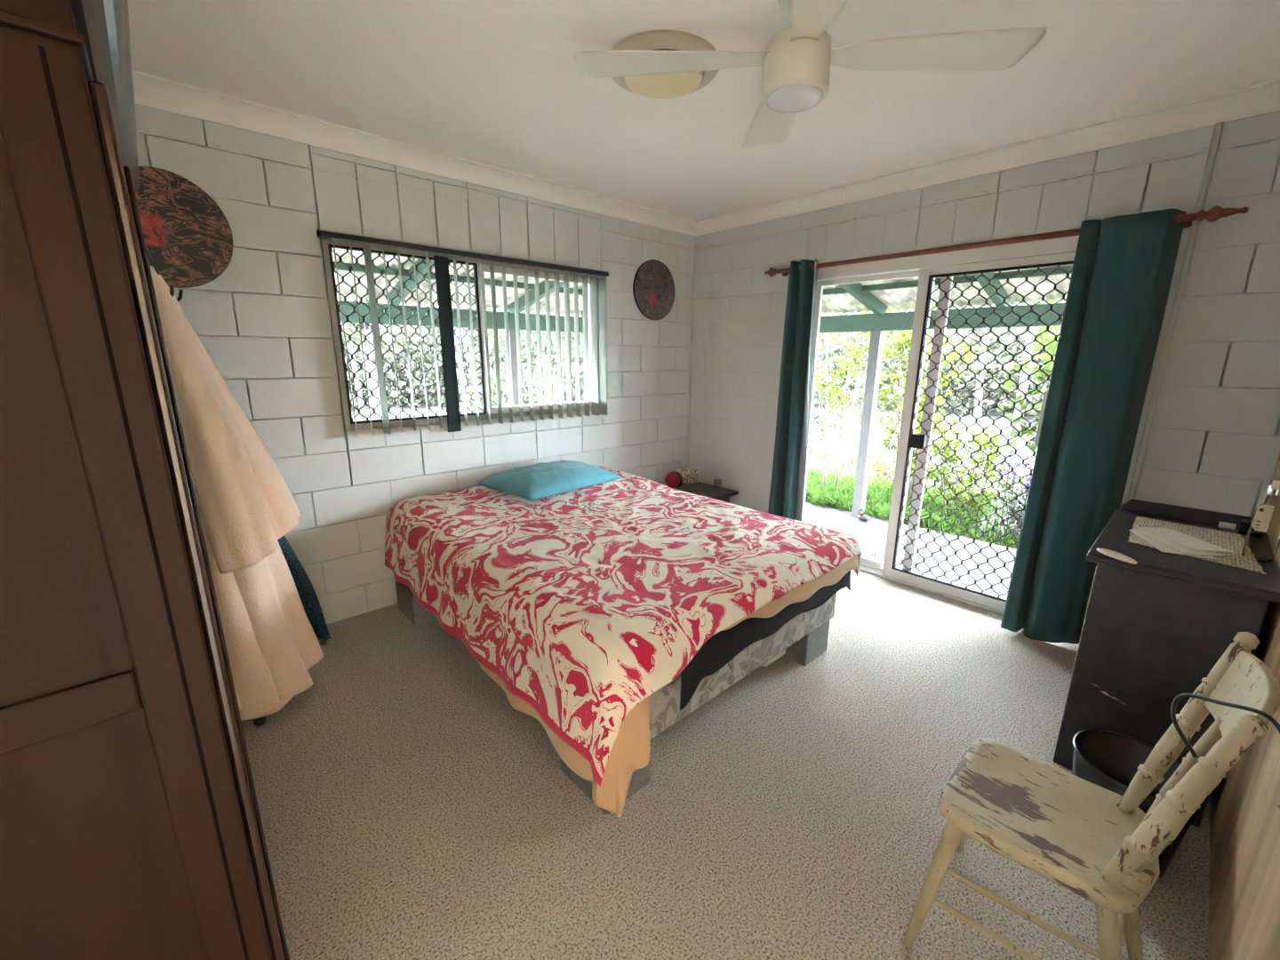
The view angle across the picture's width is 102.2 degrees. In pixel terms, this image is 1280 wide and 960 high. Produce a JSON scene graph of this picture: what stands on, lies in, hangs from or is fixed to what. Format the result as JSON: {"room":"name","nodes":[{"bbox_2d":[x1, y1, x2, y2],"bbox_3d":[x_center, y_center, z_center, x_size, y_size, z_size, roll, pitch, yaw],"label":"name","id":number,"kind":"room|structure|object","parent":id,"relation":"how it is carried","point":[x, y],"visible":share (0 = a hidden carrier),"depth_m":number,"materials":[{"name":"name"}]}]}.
{"room":"bedroom","nodes":[
{"label":"bedroom","id":0,"kind":"room"},
{"bbox_2d":[134,103,695,623],"bbox_3d":[-1.191,-0.606,3.283,4.310,2.725,0.190,-12,18,-41],"label":"wall","id":1,"kind":"structure","parent":0,"point":[264,323],"depth_m":2.88,"materials":[{"name":"white brick"}]},
{"bbox_2d":[135,166,232,287],"bbox_3d":[-2.035,-1.079,2.220,0.450,0.474,0.018,-12,18,-41],"label":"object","id":2,"kind":"object","parent":1,"relation":"attached to","point":[188,238],"visible":0.54,"depth_m":2.25,"materials":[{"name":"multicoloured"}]},
{"bbox_2d":[132,70,696,236],"bbox_3d":[-1.018,-1.780,2.962,4.120,0.091,0.090,-12,18,-41],"label":"trim","id":3,"kind":"structure","parent":1,"relation":"attached to","point":[150,91],"depth_m":2.64,"materials":[{"name":"white paint"}]},
{"bbox_2d":[320,237,601,431],"bbox_3d":[-0.977,-0.894,3.337,1.798,0.984,0.091,-12,18,-41],"label":"window","id":4,"kind":"structure","parent":1,"relation":"in","point":[327,246],"depth_m":2.99,"materials":[{"name":"grey metal"}]},
{"bbox_2d":[316,228,609,437],"bbox_3d":[-0.917,-0.861,3.274,1.840,1.059,0.089,-12,18,-41],"label":"vertical blind","id":5,"kind":"object","parent":4,"relation":"attached to","point":[597,297],"visible":1,"depth_m":3.28,"materials":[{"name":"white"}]},
{"bbox_2d":[632,259,675,319],"bbox_3d":[0.120,-1.525,4.151,0.456,0.458,0.018,-12,18,-41],"label":"picture","id":6,"kind":"object","parent":1,"relation":"attached to","point":[653,286],"visible":1,"depth_m":4.13,"materials":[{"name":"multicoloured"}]},
{"bbox_2d":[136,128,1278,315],"bbox_3d":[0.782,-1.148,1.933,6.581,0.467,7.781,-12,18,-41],"label":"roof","id":7,"kind":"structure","parent":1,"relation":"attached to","point":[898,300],"depth_m":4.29,"materials":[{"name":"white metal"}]},
{"bbox_2d":[822,265,1072,295],"bbox_3d":[2.955,-1.391,3.386,0.050,0.047,7.000,-12,18,-41],"label":"verandah purlin","id":8,"kind":"structure","parent":7,"relation":"attached to","point":[908,284],"depth_m":3.93,"materials":[{"name":"green wood"}]},
{"bbox_2d":[127,0,1279,220],"bbox_3d":[0.095,-1.594,1.762,4.500,0.120,3.760,-12,18,-41],"label":"ceiling","id":9,"kind":"structure","parent":0,"point":[500,84],"depth_m":2.06,"materials":[{"name":"white paint"}]},
{"bbox_2d":[611,30,719,98],"bbox_3d":[0.089,-1.551,1.969,0.428,0.060,0.428,-12,18,-41],"label":"ceiling light","id":10,"kind":"object","parent":9,"relation":"in","point":[670,85],"visible":0.58,"depth_m":1.94,"materials":[{"name":"white glass"}]},
{"bbox_2d":[573,0,1046,147],"bbox_3d":[0.471,-1.305,1.538,1.068,0.332,1.068,-12,18,-41],"label":"ceiling fan","id":11,"kind":"object","parent":9,"relation":"attached to","point":[796,61],"visible":1,"depth_m":1.52,"materials":[{"name":"white plastic"}]},
{"bbox_2d":[240,569,1210,959],"bbox_3d":[0.056,1.069,2.280,4.310,0.150,3.520,-12,18,-41],"label":"floor","id":12,"kind":"structure","parent":0,"point":[408,811],"depth_m":1.72,"materials":[{"name":"carpet"}]},
{"bbox_2d":[0,0,289,959],"bbox_3d":[-1.266,0.229,1.077,0.615,2.026,1.156,-12,18,-41],"label":"wardrobe","id":13,"kind":"object","parent":12,"relation":"on","point":[131,825],"visible":1,"depth_m":0.73,"materials":[{"name":"red wood"}]},
{"bbox_2d":[145,247,266,726],"bbox_3d":[-1.767,0.080,2.046,0.385,1.860,0.384,-3,14,-12],"label":"coat stand","id":14,"kind":"object","parent":12,"relation":"on","point":[257,722],"visible":0.13,"depth_m":1.96,"materials":[{"name":"black"}]},
{"bbox_2d":[149,262,323,719],"bbox_3d":[-1.617,0.074,2.067,0.495,1.744,0.545,5,14,17],"label":"hanging clothes","id":15,"kind":"object","parent":14,"relation":"hanging from","point":[245,503],"visible":0.73,"depth_m":1.96,"materials":[{"name":"beige fabric"}]},
{"bbox_2d":[277,536,331,645],"bbox_3d":[-1.751,0.199,2.405,0.083,1.459,0.484,6,15,23],"label":"sarong","id":16,"kind":"object","parent":15,"relation":"hanging from","point":[308,596],"visible":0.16,"depth_m":2.61,"materials":[{"name":"blue fabric"}]},
{"bbox_2d":[395,581,836,814],"bbox_3d":[-0.233,0.561,2.868,1.545,0.560,2.010,-12,18,-41],"label":"bed","id":17,"kind":"object","parent":12,"relation":"on","point":[804,638],"visible":0.22,"depth_m":2.17,"materials":[{"name":"grey fabric"}]},
{"bbox_2d":[384,465,861,786],"bbox_3d":[-0.160,0.415,2.866,1.797,0.488,2.115,-12,18,-41],"label":"quilt cover","id":18,"kind":"object","parent":17,"relation":"on","point":[585,604],"visible":0.93,"depth_m":2.21,"materials":[{"name":"red fabric"}]},
{"bbox_2d":[478,459,623,500],"bbox_3d":[-0.574,-0.028,3.366,0.550,0.144,0.770,12,18,40],"label":"pillow","id":19,"kind":"object","parent":18,"relation":"on","point":[539,480],"visible":1,"depth_m":3.19,"materials":[{"name":"teal fabric"}]},
{"bbox_2d":[477,555,858,817],"bbox_3d":[-0.159,0.493,2.856,1.740,0.580,2.123,-12,18,-41],"label":"sheet","id":20,"kind":"object","parent":17,"relation":"on","point":[630,751],"visible":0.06,"depth_m":1.66,"materials":[{"name":"brown fabric"}]},
{"bbox_2d":[680,570,850,710],"bbox_3d":[0.600,0.553,2.298,1.353,0.317,0.148,-12,18,-41],"label":"sheet","id":21,"kind":"object","parent":17,"relation":"on","point":[724,645],"visible":0.35,"depth_m":2.01,"materials":[{"name":"black fabric"}]},
{"bbox_2d":[664,481,738,502],"bbox_3d":[0.427,0.276,4.465,0.600,0.380,0.580,-12,18,-41],"label":"bedside table","id":22,"kind":"object","parent":12,"relation":"on","point":[702,489],"visible":0.26,"depth_m":4.43,"materials":[{"name":"black wood"}]},
{"bbox_2d":[664,471,682,488],"bbox_3d":[0.291,0.003,4.473,0.148,0.153,0.125,6,15,23],"label":"speaker","id":23,"kind":"object","parent":22,"relation":"on","point":[674,479],"visible":0.96,"depth_m":4.43},
{"bbox_2d":[677,468,697,483],"bbox_3d":[0.433,-0.037,4.666,0.185,0.135,0.042,-2,14,-10],"label":"print","id":24,"kind":"object","parent":22,"relation":"on","point":[690,476],"visible":0.76,"depth_m":4.66},
{"bbox_2d":[761,649,785,666],"bbox_3d":[0.622,0.834,2.716,0.270,0.110,0.280,-12,18,-41],"label":"tub","id":25,"kind":"object","parent":12,"relation":"on","point":[783,652],"visible":0.1,"depth_m":2.58,"materials":[{"name":"white plastic"}]},
{"bbox_2d":[903,632,1279,959],"bbox_3d":[1.006,0.768,1.213,0.420,0.950,0.476,-12,18,-41],"label":"chair","id":26,"kind":"object","parent":12,"relation":"on","point":[1091,840],"visible":0.99,"depth_m":1.16,"materials":[{"name":"beige paint"}]},
{"bbox_2d":[1170,693,1279,808],"bbox_3d":[1.062,0.467,0.933,0.054,0.174,0.186,-4,14,-16],"label":"cable","id":27,"kind":"object","parent":26,"relation":"hanging from","point":[1178,698],"visible":1,"depth_m":0.97,"materials":[{"name":"black plastic"}]},
{"bbox_2d":[1072,728,1208,877],"bbox_3d":[1.502,1.005,1.598,0.302,0.309,0.302,-12,18,-41],"label":"waste bin","id":28,"kind":"object","parent":12,"relation":"on","point":[1108,759],"visible":0.44,"depth_m":1.66,"materials":[{"name":"black plastic"}]},
{"bbox_2d":[1052,498,1279,827],"bbox_3d":[1.966,0.614,1.965,0.793,0.905,0.435,-12,18,-41],"label":"dresser","id":29,"kind":"object","parent":12,"relation":"on","point":[1154,628],"visible":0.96,"depth_m":1.73,"materials":[{"name":"black wood"}]},
{"bbox_2d":[1096,547,1137,564],"bbox_3d":[1.603,0.250,1.736,0.052,0.013,0.136,-1,14,-5],"label":"oval dish","id":30,"kind":"object","parent":29,"relation":"on","point":[1115,555],"visible":1,"depth_m":1.72,"materials":[{"name":"beige ceramic"}]},
{"bbox_2d":[1128,515,1266,574],"bbox_3d":[2.018,0.222,1.891,0.525,0.002,0.335,-12,18,-41],"label":"place mat","id":31,"kind":"object","parent":29,"relation":"on","point":[1235,542],"visible":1,"depth_m":1.89,"materials":[{"name":"beige fabric"}]},
{"bbox_2d":[1129,529,1215,559],"bbox_3d":[1.896,0.227,1.850,0.135,0.006,0.250,6,15,23],"label":"envelope","id":32,"kind":"object","parent":31,"relation":"on","point":[1159,546],"visible":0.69,"depth_m":1.80,"materials":[{"name":"beige paper"}]},
{"bbox_2d":[1132,528,1225,556],"bbox_3d":[1.914,0.221,1.844,0.125,0.006,0.245,4,14,14],"label":"envelope","id":33,"kind":"object","parent":32,"relation":"on","point":[1174,546],"visible":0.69,"depth_m":1.79,"materials":[{"name":"beige paper"}]},
{"bbox_2d":[1134,526,1232,551],"bbox_3d":[1.943,0.211,1.855,0.120,0.006,0.245,2,14,5],"label":"envelope","id":34,"kind":"object","parent":33,"relation":"on","point":[1193,543],"visible":1,"depth_m":1.84,"materials":[{"name":"beige paper"}]},
{"bbox_2d":[1240,479,1279,562],"bbox_3d":[2.053,0.133,1.686,0.080,0.270,0.074,-12,18,-41],"label":"jar","id":35,"kind":"object","parent":31,"relation":"on","point":[1260,519],"visible":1,"depth_m":1.67,"materials":[{"name":"glass"}]},
{"bbox_2d":[1217,518,1263,537],"bbox_3d":[2.307,0.177,1.982,0.085,0.050,0.110,-12,18,-41],"label":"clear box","id":36,"kind":"object","parent":29,"relation":"on","point":[1222,524],"visible":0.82,"depth_m":2.00,"materials":[{"name":"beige plastic"}]},
{"bbox_2d":[688,111,1279,516],"bbox_3d":[1.687,-0.634,3.476,0.190,2.725,3.800,-12,18,-41],"label":"wall","id":37,"kind":"structure","parent":0,"point":[1213,444],"depth_m":2.51,"materials":[{"name":"white brick"}]},
{"bbox_2d":[802,235,1079,614],"bbox_3d":[1.849,-0.311,3.295,0.150,2.123,1.886,-12,18,-41],"label":"door","id":38,"kind":"structure","parent":37,"relation":"in","point":[1060,252],"depth_m":3.20,"materials":[{"name":"white metal"}]},
{"bbox_2d":[695,79,1279,236],"bbox_3d":[1.592,-1.796,3.100,0.090,0.091,3.420,-12,18,-41],"label":"trim","id":39,"kind":"structure","parent":37,"relation":"attached to","point":[1261,99],"depth_m":2.65,"materials":[{"name":"white paint"}]},
{"bbox_2d":[764,205,1248,276],"bbox_3d":[1.750,-1.338,3.013,0.114,0.068,2.370,-12,18,-41],"label":"curtain rod","id":40,"kind":"object","parent":37,"relation":"attached to","point":[1215,212],"visible":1,"depth_m":2.77,"materials":[{"name":"red wood"}]},
{"bbox_2d":[768,258,817,521],"bbox_3d":[1.150,-0.477,3.819,0.169,2.147,0.320,-12,18,-41],"label":"curtain","id":41,"kind":"object","parent":40,"relation":"hanging from","point":[787,493],"visible":0.88,"depth_m":3.77,"materials":[{"name":"teal fabric"}]},
{"bbox_2d":[1000,208,1186,643],"bbox_3d":[2.250,-0.175,2.622,0.236,2.148,0.369,-12,18,-41],"label":"curtain","id":42,"kind":"object","parent":40,"relation":"hanging from","point":[1122,274],"visible":0.94,"depth_m":2.56,"materials":[{"name":"teal fabric"}]},
{"bbox_2d":[1127,121,1223,501],"bbox_3d":[2.477,-0.324,2.503,0.024,2.484,0.025,-12,18,-41],"label":"conduit","id":43,"kind":"object","parent":37,"relation":"attached to","point":[1218,128],"visible":0.66,"depth_m":2.38,"materials":[{"name":"grey plastic"}]},
{"bbox_2d":[1208,452,1279,959],"bbox_3d":[1.299,0.006,0.790,4.500,2.725,0.120,-12,18,-41],"label":"wall","id":44,"kind":"structure","parent":0,"point":[1244,883],"depth_m":1.27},
{"label":"outside","id":45,"kind":"structure","parent":0,"visible":0},
{"bbox_2d":[351,394,1039,547],"bbox_3d":[-4.477,-1.439,13.821,85.000,0.300,100.000,-12,18,-41],"label":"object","id":46,"kind":"structure","parent":45,"point":[852,445],"depth_m":11.21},
{"bbox_2d":[336,296,366,417],"bbox_3d":[-8.235,-6.128,13.393,2.647,8.982,2.828,-12,18,-41],"label":"tree","id":47,"kind":"object","parent":46,"relation":"on","point":[357,384],"visible":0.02,"depth_m":14.01,"materials":[{"name":"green plant"}]},
{"bbox_2d":[337,297,375,419],"bbox_3d":[-5.599,-3.750,9.448,2.215,6.222,2.102,-5,14,-21],"label":"tree","id":48,"kind":"object","parent":46,"relation":"on","point":[367,364],"visible":0.02,"depth_m":10.22,"materials":[{"name":"green plant"}]},
{"bbox_2d":[337,298,430,419],"bbox_3d":[-4.102,-2.764,7.608,1.784,5.177,2.217,-1,13,-4],"label":"tree","id":49,"kind":"object","parent":46,"relation":"on","point":[366,329],"visible":0.13,"depth_m":7.86,"materials":[{"name":"green plant"}]},
{"bbox_2d":[421,304,493,413],"bbox_3d":[-4.886,-5.318,13.187,2.574,7.551,3.580,2,14,6],"label":"tree","id":50,"kind":"object","parent":46,"relation":"on","point":[456,339],"visible":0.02,"depth_m":13.71,"materials":[{"name":"green plant"}]},
{"bbox_2d":[454,305,482,412],"bbox_3d":[-3.772,-4.228,9.616,2.423,7.103,2.732,0,13,-3],"label":"tree","id":51,"kind":"object","parent":46,"relation":"on","point":[466,340],"visible":0.02,"depth_m":10.26,"materials":[{"name":"green plant"}]},
{"bbox_2d":[459,347,534,412],"bbox_3d":[-2.463,-1.195,8.310,1.270,1.819,1.244,-12,18,-41],"label":"shrub","id":52,"kind":"object","parent":46,"relation":"on","point":[472,389],"visible":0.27,"depth_m":8.12,"materials":[{"name":"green plant"}]},
{"bbox_2d":[520,354,575,403],"bbox_3d":[-1.728,-1.396,9.377,1.242,1.721,1.378,-12,18,-41],"label":"shrub","id":53,"kind":"object","parent":46,"relation":"on","point":[545,382],"visible":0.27,"depth_m":9.39,"materials":[{"name":"grey plant"}]},
{"bbox_2d":[560,313,583,400],"bbox_3d":[-1.516,-5.109,12.721,2.096,7.398,2.687,1,13,2],"label":"tree","id":54,"kind":"object","parent":46,"relation":"on","point":[563,337],"visible":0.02,"depth_m":13.32,"materials":[{"name":"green plant"}]},
{"bbox_2d":[340,300,1063,420],"bbox_3d":[-0.011,-3.612,15.172,42.330,4.149,17.758,0,13,-3],"label":"trees","id":55,"kind":"object","parent":46,"relation":"on","point":[1008,338],"visible":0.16,"depth_m":16.81,"materials":[{"name":"green plant"}]},
{"bbox_2d":[805,486,816,501],"bbox_3d":[1.863,0.186,5.976,0.398,0.269,0.360,-12,18,-41],"label":"leaf plant","id":56,"kind":"object","parent":46,"relation":"on","point":[806,493],"visible":0.12,"depth_m":5.92,"materials":[{"name":"green plant"}]},
{"bbox_2d":[806,487,839,504],"bbox_3d":[2.015,0.217,5.884,0.423,0.252,0.456,-12,18,-41],"label":"leaf plant","id":57,"kind":"object","parent":46,"relation":"on","point":[814,499],"visible":0.4,"depth_m":5.83,"materials":[{"name":"green plant"}]},
{"bbox_2d":[811,489,849,507],"bbox_3d":[2.089,0.243,5.724,0.510,0.277,0.379,-12,18,-41],"label":"leaf plant","id":58,"kind":"object","parent":46,"relation":"on","point":[822,497],"visible":0.57,"depth_m":5.72,"materials":[{"name":"green plant"}]},
{"bbox_2d":[817,493,852,511],"bbox_3d":[2.161,0.263,5.664,0.421,0.267,0.426,-12,18,-41],"label":"leaf plant","id":59,"kind":"object","parent":46,"relation":"on","point":[841,506],"visible":0.5,"depth_m":5.63,"materials":[{"name":"green plant"}]},
{"bbox_2d":[809,345,892,458],"bbox_3d":[3.294,-1.291,8.664,1.402,1.910,1.434,-12,18,-41],"label":"shrub","id":60,"kind":"object","parent":46,"relation":"on","point":[817,419],"visible":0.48,"depth_m":8.63,"materials":[{"name":"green plant"}]},
{"bbox_2d":[816,312,892,367],"bbox_3d":[3.457,-3.495,10.302,2.387,5.443,3.012,-12,18,-41],"label":"tree","id":61,"kind":"object","parent":46,"relation":"on","point":[841,313],"visible":0.04,"depth_m":10.24,"materials":[{"name":"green plant"}]},
{"bbox_2d":[814,310,899,489],"bbox_3d":[2.410,-1.234,6.075,1.382,2.992,0.837,-5,14,-22],"label":"slender tree","id":62,"kind":"object","parent":46,"relation":"on","point":[826,393],"visible":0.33,"depth_m":6.09,"materials":[{"name":"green plant"}]},
{"bbox_2d":[858,309,900,423],"bbox_3d":[5.903,-4.808,12.597,3.136,6.956,2.832,-12,18,-41],"label":"tree","id":63,"kind":"object","parent":46,"relation":"on","point":[860,421],"visible":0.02,"depth_m":13.47,"materials":[{"name":"green plant"}]},
{"bbox_2d":[868,500,910,520],"bbox_3d":[2.571,0.361,5.306,0.460,0.248,0.445,-12,18,-41],"label":"leaf plant","id":64,"kind":"object","parent":46,"relation":"on","point":[883,508],"visible":0.4,"depth_m":5.33,"materials":[{"name":"green plant"}]},
{"bbox_2d":[803,501,1016,597],"bbox_3d":[3.453,0.965,3.169,1.505,0.120,7.190,-12,18,-41],"label":"slab","id":65,"kind":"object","parent":46,"relation":"on","point":[871,535],"depth_m":4.43,"materials":[{"name":"concrete"}]},
{"bbox_2d":[857,507,870,521],"bbox_3d":[2.244,0.346,5.168,0.079,0.136,0.118,-12,18,-41],"label":"ornament","id":66,"kind":"object","parent":65,"relation":"on","point":[861,516],"visible":1,"depth_m":5.15,"materials":[{"name":"white ceramic"}]},
{"bbox_2d":[851,330,884,516],"bbox_3d":[2.268,-0.527,5.150,0.096,1.845,0.096,-12,18,-41],"label":"post","id":67,"kind":"object","parent":65,"relation":"on","point":[876,337],"visible":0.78,"depth_m":5.10,"materials":[{"name":"white metal"}]},
{"bbox_2d":[818,303,1065,333],"bbox_3d":[3.151,-1.275,3.991,0.090,0.160,7.560,-12,18,-41],"label":"beam","id":68,"kind":"structure","parent":67,"relation":"on","point":[894,321],"depth_m":4.43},
{"bbox_2d":[838,282,887,316],"bbox_3d":[1.768,-1.649,4.352,1.443,0.451,0.060,-12,18,-41],"label":"rafter","id":69,"kind":"object","parent":68,"relation":"on","point":[868,300],"visible":0.51,"depth_m":4.56,"materials":[{"name":"green wood"}]},
{"bbox_2d":[972,272,1010,310],"bbox_3d":[2.425,-1.479,3.659,1.443,0.451,0.060,-12,18,-41],"label":"rafter","id":70,"kind":"object","parent":68,"relation":"on","point":[996,300],"visible":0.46,"depth_m":3.87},
{"bbox_2d":[887,509,933,524],"bbox_3d":[2.693,0.401,5.172,0.426,0.234,0.438,-12,18,-41],"label":"leaf plant","id":71,"kind":"object","parent":46,"relation":"on","point":[906,517],"visible":0.15,"depth_m":5.16,"materials":[{"name":"green plant"}]},
{"bbox_2d":[805,442,1029,549],"bbox_3d":[3.924,0.111,6.394,4.251,0.244,6.686,-12,18,-41],"label":"grass","id":72,"kind":"structure","parent":46,"relation":"on","point":[815,476],"depth_m":5.97,"materials":[{"name":"green plant"}]},
{"bbox_2d":[854,306,984,501],"bbox_3d":[3.141,-0.959,5.912,1.350,2.542,1.018,-7,15,-28],"label":"leafy shrub","id":73,"kind":"object","parent":46,"relation":"on","point":[902,339],"visible":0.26,"depth_m":5.82,"materials":[{"name":"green plant"}]},
{"bbox_2d":[856,304,1010,353],"bbox_3d":[5.427,-3.536,9.926,2.959,5.716,2.601,-1,14,-7],"label":"tree","id":74,"kind":"object","parent":46,"relation":"on","point":[1009,304],"visible":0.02,"depth_m":9.80,"materials":[{"name":"green plant"}]},
{"bbox_2d":[910,409,1015,521],"bbox_3d":[3.336,-0.145,5.400,0.920,1.200,0.744,4,14,13],"label":"leafy shrub","id":75,"kind":"object","parent":46,"relation":"on","point":[987,465],"visible":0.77,"depth_m":5.34,"materials":[{"name":"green plant"}]},
{"bbox_2d":[905,304,1044,460],"bbox_3d":[5.415,-2.628,8.131,1.785,4.790,2.344,-8,16,-30],"label":"tree","id":76,"kind":"object","parent":46,"relation":"on","point":[980,376],"visible":0.16,"depth_m":8.33,"materials":[{"name":"green plant"}]},
{"bbox_2d":[984,478,1030,539],"bbox_3d":[3.567,0.289,4.513,1.204,0.772,0.916,-12,18,-41],"label":"bush","id":77,"kind":"object","parent":46,"relation":"on","point":[1020,516],"visible":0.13,"depth_m":4.75,"materials":[{"name":"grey plant"}]},
{"bbox_2d":[993,447,1034,541],"bbox_3d":[3.748,0.175,4.796,0.569,0.863,0.808,-12,18,-41],"label":"flowers","id":78,"kind":"object","parent":46,"relation":"on","point":[1012,477],"visible":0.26,"depth_m":4.91,"materials":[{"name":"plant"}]},
{"bbox_2d":[992,300,1039,436],"bbox_3d":[8.620,-4.952,10.753,4.255,8.128,2.794,-12,18,-41],"label":"tree","id":79,"kind":"object","parent":46,"relation":"on","point":[1023,387],"visible":0.02,"depth_m":11.28,"materials":[{"name":"green plant"}]},
{"bbox_2d":[1019,422,1037,466],"bbox_3d":[5.548,-0.670,6.480,1.235,1.747,1.360,6,15,24],"label":"shrub","id":80,"kind":"object","parent":46,"relation":"on","point":[1034,422],"visible":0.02,"depth_m":6.71,"materials":[{"name":"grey plant"}]},
{"bbox_2d":[997,299,1065,451],"bbox_3d":[4.046,-0.842,4.940,1.188,2.779,1.309,-2,14,-11],"label":"shrub","id":81,"kind":"object","parent":46,"relation":"on","point":[1052,348],"visible":0.04,"depth_m":4.99,"materials":[{"name":"green plant"}]},
{"bbox_3d":[-1.773,0.676,4.239,7.700,0.120,1.505,-12,18,-41],"label":"slab","id":82,"kind":"object","parent":46,"relation":"on","visible":0},
{"bbox_2d":[504,328,519,405],"bbox_3d":[-1.280,-0.590,5.321,0.096,1.845,0.096,-12,18,-41],"label":"post","id":83,"kind":"object","parent":82,"relation":"on","point":[512,332],"visible":0.3,"depth_m":5.15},
{"bbox_2d":[337,300,583,333],"bbox_3d":[-1.782,-1.460,4.633,6.460,0.160,0.090,-12,18,-41],"label":"beam","id":84,"kind":"structure","parent":83,"relation":"on","point":[347,308],"depth_m":4.57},
{"bbox_2d":[385,258,434,308],"bbox_3d":[-1.608,-1.531,3.770,0.060,0.451,1.443,-12,18,-41],"label":"rafter","id":85,"kind":"object","parent":84,"relation":"on","point":[410,284],"visible":0.41,"depth_m":3.90,"materials":[{"name":"green wood"}]},
{"bbox_2d":[332,261,582,295],"bbox_3d":[-1.641,-1.565,3.950,5.800,0.047,0.050,-12,18,-41],"label":"verandah purlin","id":86,"kind":"structure","parent":85,"relation":"on","point":[340,266],"depth_m":3.97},
{"bbox_2d":[507,280,563,315],"bbox_3d":[-0.784,-1.703,4.508,0.060,0.451,1.443,-12,18,-41],"label":"rafter","id":87,"kind":"object","parent":84,"relation":"on","point":[532,292],"visible":0.4,"depth_m":4.70,"materials":[{"name":"green wood"}]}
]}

